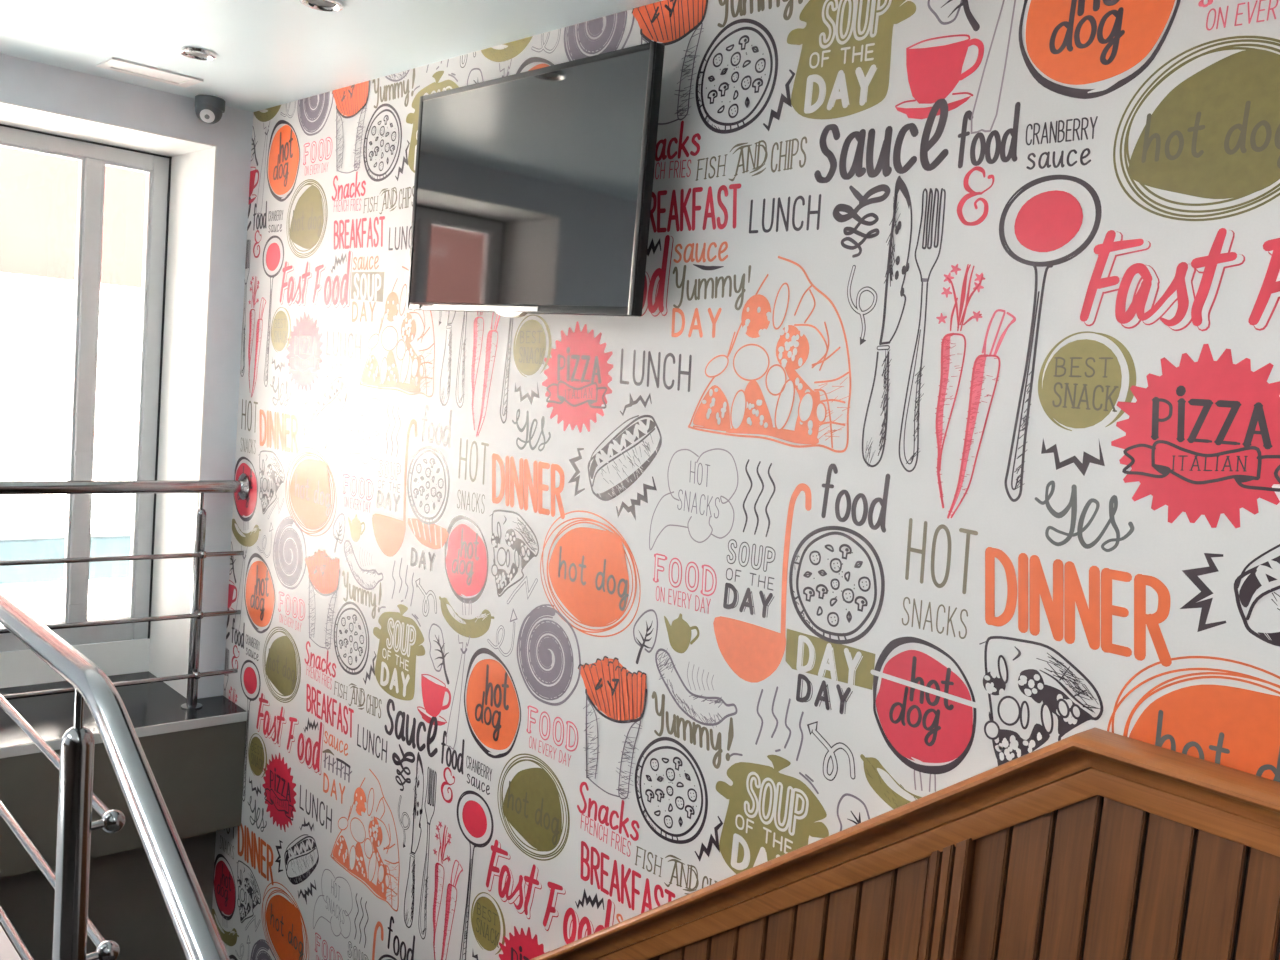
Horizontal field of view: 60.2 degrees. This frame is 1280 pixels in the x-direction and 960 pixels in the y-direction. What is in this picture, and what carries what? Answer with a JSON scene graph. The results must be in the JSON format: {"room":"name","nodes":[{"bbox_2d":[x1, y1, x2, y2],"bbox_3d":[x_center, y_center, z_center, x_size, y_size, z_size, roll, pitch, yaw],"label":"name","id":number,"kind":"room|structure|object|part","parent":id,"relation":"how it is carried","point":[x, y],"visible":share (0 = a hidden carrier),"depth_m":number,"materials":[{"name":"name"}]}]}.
{"room":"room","nodes":[
{"label":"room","id":0,"kind":"room"},
{"bbox_2d":[0,925,20,959],"bbox_3d":[-2.298,0.951,1.595,2.340,0.160,2.069,0,7,-43],"label":"floor","id":1,"kind":"structure","parent":0,"point":[7,951],"depth_m":2.14,"materials":[{"name":"tile"}]},
{"bbox_2d":[0,53,252,959],"bbox_3d":[-2.825,1.050,2.867,3.300,4.594,0.465,0,7,-43],"label":"wall","id":2,"kind":"structure","parent":0,"point":[24,82],"depth_m":3.61,"materials":[{"name":"grey paint"}]},
{"bbox_2d":[0,124,171,651],"bbox_3d":[-2.217,-0.277,3.450,1.379,1.700,0.070,0,7,-43],"label":"window","id":3,"kind":"structure","parent":2,"relation":"in","point":[93,157],"depth_m":3.78,"materials":[{"name":"plastic"}]},
{"bbox_3d":[-2.160,-0.284,3.500,0.665,1.557,0.004,0,7,-43],"label":"pane","id":4,"kind":"part","parent":3,"relation":"part of","materials":[{"name":"clear glass"}]},
{"bbox_3d":[-2.158,-0.283,3.497,0.683,1.575,0.032,0,7,-43],"label":"sash","id":5,"kind":"part","parent":3,"relation":"part of","materials":[{"name":"glass"}]},
{"bbox_3d":[-1.809,-0.284,3.821,0.161,1.575,0.032,0,7,-43],"label":"sash","id":6,"kind":"part","parent":3,"relation":"part of","materials":[{"name":"glass"}]},
{"bbox_3d":[-1.812,-0.284,3.824,0.143,1.557,0.004,0,7,-43],"label":"pane","id":7,"kind":"part","parent":3,"relation":"part of","materials":[{"name":"clear glass"}]},
{"bbox_2d":[0,101,216,697],"bbox_3d":[-2.072,-0.190,3.295,1.387,1.825,0.384,0,7,-43],"label":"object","id":8,"kind":"structure","parent":2,"relation":"attached to","point":[193,163],"depth_m":3.74,"materials":[{"name":"white paint"}]},
{"bbox_2d":[0,671,245,747],"bbox_3d":[-2.041,0.737,3.348,1.495,0.021,0.578,0,7,-43],"label":"window sill","id":9,"kind":"structure","parent":2,"relation":"attached to","point":[50,716],"depth_m":3.57,"materials":[{"name":"black stone"}]},
{"bbox_2d":[0,473,249,709],"bbox_3d":[-1.748,0.364,3.308,1.118,0.778,0.088,0,7,-43],"label":"railing","id":10,"kind":"object","parent":9,"relation":"on","point":[241,486],"depth_m":3.49,"materials":[{"name":"silver metal"}]},
{"bbox_3d":[-1.750,0.636,3.322,1.096,0.019,0.015,0,7,-43],"label":"rod","id":11,"kind":"part","parent":10,"relation":"part of","materials":[{"name":"silver metal"}]},
{"bbox_3d":[-1.732,0.438,3.304,1.096,0.019,0.015,0,7,-43],"label":"rod","id":12,"kind":"part","parent":10,"relation":"part of","materials":[{"name":"silver metal"}]},
{"bbox_3d":[-1.720,0.022,3.273,1.112,0.041,0.041,0,7,-43],"label":"handrail","id":13,"kind":"part","parent":10,"relation":"part of","materials":[{"name":"silver metal"}]},
{"bbox_3d":[-1.715,0.240,3.285,1.096,0.019,0.015,0,7,-43],"label":"rod","id":14,"kind":"part","parent":10,"relation":"part of","materials":[{"name":"silver metal"}]},
{"bbox_3d":[-1.449,0.419,3.610,0.033,0.663,0.033,0,7,-43],"label":"post","id":15,"kind":"part","parent":10,"relation":"part of","materials":[{"name":"silver metal"}]},
{"bbox_2d":[0,721,246,877],"bbox_3d":[-2.059,0.928,3.365,1.499,0.396,0.585,0,7,-43],"label":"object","id":16,"kind":"structure","parent":2,"relation":"on","point":[198,773],"depth_m":3.45,"materials":[{"name":"beige paint"}]},
{"bbox_2d":[0,0,662,111],"bbox_3d":[-0.315,-0.854,0.163,3.600,0.120,7.130,0,7,-43],"label":"ceiling","id":17,"kind":"structure","parent":0,"point":[269,53],"depth_m":2.70,"materials":[{"name":"paint"}]},
{"bbox_2d":[96,57,202,87],"bbox_3d":[-1.407,-1.169,3.174,0.250,0.006,0.140,0,7,-43],"label":"ceiling panel","id":18,"kind":"object","parent":17,"relation":"attached to","point":[114,64],"visible":1,"depth_m":3.17,"materials":[{"name":"white plastic"}]},
{"bbox_2d":[178,47,215,59],"bbox_3d":[-1.165,-1.120,2.907,0.094,0.009,0.094,0,7,-43],"label":"recessed light","id":19,"kind":"object","parent":17,"relation":"in","point":[194,53],"visible":1,"depth_m":2.90,"materials":[{"name":"silver metal"}]},
{"bbox_2d":[195,95,224,123],"bbox_3d":[-1.344,-1.153,3.452,0.089,0.081,0.090,0,7,-43],"label":"security camera","id":20,"kind":"object","parent":17,"relation":"attached to","point":[209,109],"visible":1,"depth_m":3.42,"materials":[{"name":"grey plastic"}]},
{"bbox_2d":[299,0,343,10],"bbox_3d":[-0.688,-1.030,2.386,0.094,0.009,0.094,0,7,-43],"label":"recessed light","id":21,"kind":"object","parent":17,"relation":"in","point":[323,5],"visible":1,"depth_m":2.40,"materials":[{"name":"silver metal"}]},
{"bbox_2d":[212,0,1279,959],"bbox_3d":[0.717,1.477,1.589,0.152,4.594,7.215,0,7,-43],"label":"wall","id":22,"kind":"structure","parent":0,"point":[932,445],"depth_m":2.00,"materials":[{"name":"paper"}]},
{"bbox_2d":[0,711,247,758],"bbox_3d":[-1.647,0.779,3.317,0.959,0.031,0.007,0,7,-43],"label":"trim","id":23,"kind":"structure","parent":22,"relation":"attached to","point":[24,749],"depth_m":3.45,"materials":[{"name":"tile"}]},
{"bbox_2d":[406,41,664,317],"bbox_3d":[-0.239,-0.616,2.428,0.102,0.522,0.830,0,7,-43],"label":"television","id":24,"kind":"object","parent":22,"relation":"attached to","point":[533,189],"visible":1,"depth_m":2.32,"materials":[{"name":"black plastic"}]},
{"bbox_3d":[-0.388,-0.392,2.515,0.003,0.012,0.514,0,7,-43],"label":"trim","id":25,"kind":"part","parent":24,"relation":"part of","materials":[{"name":"silver metal"}]},
{"bbox_2d":[530,728,1279,959],"bbox_3d":[-0.271,1.652,2.489,0.071,2.917,2.786,0,7,-43],"label":"wainscot","id":26,"kind":"structure","parent":22,"relation":"attached to","point":[1146,851],"depth_m":1.60,"materials":[{"name":"brown wood"}]},
{"bbox_3d":[0.260,1.623,-0.452,3.300,0.330,4.530,0,7,-43],"label":"floor","id":27,"kind":"structure","parent":0,"visible":0},
{"bbox_2d":[0,590,229,959],"bbox_3d":[-1.038,0.747,1.836,0.114,1.095,2.129,0,7,-43],"label":"stair railing","id":28,"kind":"object","parent":27,"relation":"on","point":[199,937],"visible":1,"depth_m":1.53,"materials":[{"name":"silver metal"}]},
{"bbox_3d":[-1.256,0.797,2.130,0.014,0.018,1.340,0,7,-43],"label":"rod","id":29,"kind":"part","parent":28,"relation":"part of","materials":[{"name":"silver metal"}]},
{"bbox_3d":[-1.239,0.603,2.112,0.014,0.018,1.340,0,7,-43],"label":"rod","id":30,"kind":"part","parent":28,"relation":"part of","materials":[{"name":"silver metal"}]},
{"bbox_3d":[-1.222,0.405,2.093,0.014,0.018,1.340,0,7,-43],"label":"rod","id":31,"kind":"part","parent":28,"relation":"part of","materials":[{"name":"silver metal"}]},
{"bbox_3d":[-0.810,0.670,1.570,0.043,0.658,0.043,0,7,-43],"label":"post","id":32,"kind":"part","parent":28,"relation":"part of","materials":[{"name":"silver metal"}]},
{"label":"outside","id":33,"kind":"structure","parent":0,"visible":0},
{"bbox_3d":[-3.931,3.824,5.017,16.000,0.100,3.420,0,7,-43],"label":"ground","id":34,"kind":"structure","parent":33,"visible":0},
{"bbox_2d":[0,272,141,625],"bbox_3d":[-4.336,1.278,5.449,16.000,4.800,0.200,0,7,-43],"label":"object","id":35,"kind":"structure","parent":34,"relation":"on","point":[36,313],"depth_m":6.08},
{"bbox_2d":[0,146,145,287],"bbox_3d":[-4.518,-1.377,5.641,16.000,10.000,0.400,0,7,-43],"label":"wall","id":36,"kind":"structure","parent":34,"relation":"on","point":[39,192],"depth_m":6.40,"materials":[{"name":"ceramic"}]},
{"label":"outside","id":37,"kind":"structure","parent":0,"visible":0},
{"bbox_2d":[0,532,130,584],"bbox_3d":[-2.776,0.301,3.769,4.400,0.170,0.100,0,7,-43],"label":"trim","id":38,"kind":"structure","parent":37,"point":[23,547],"depth_m":4.20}
]}

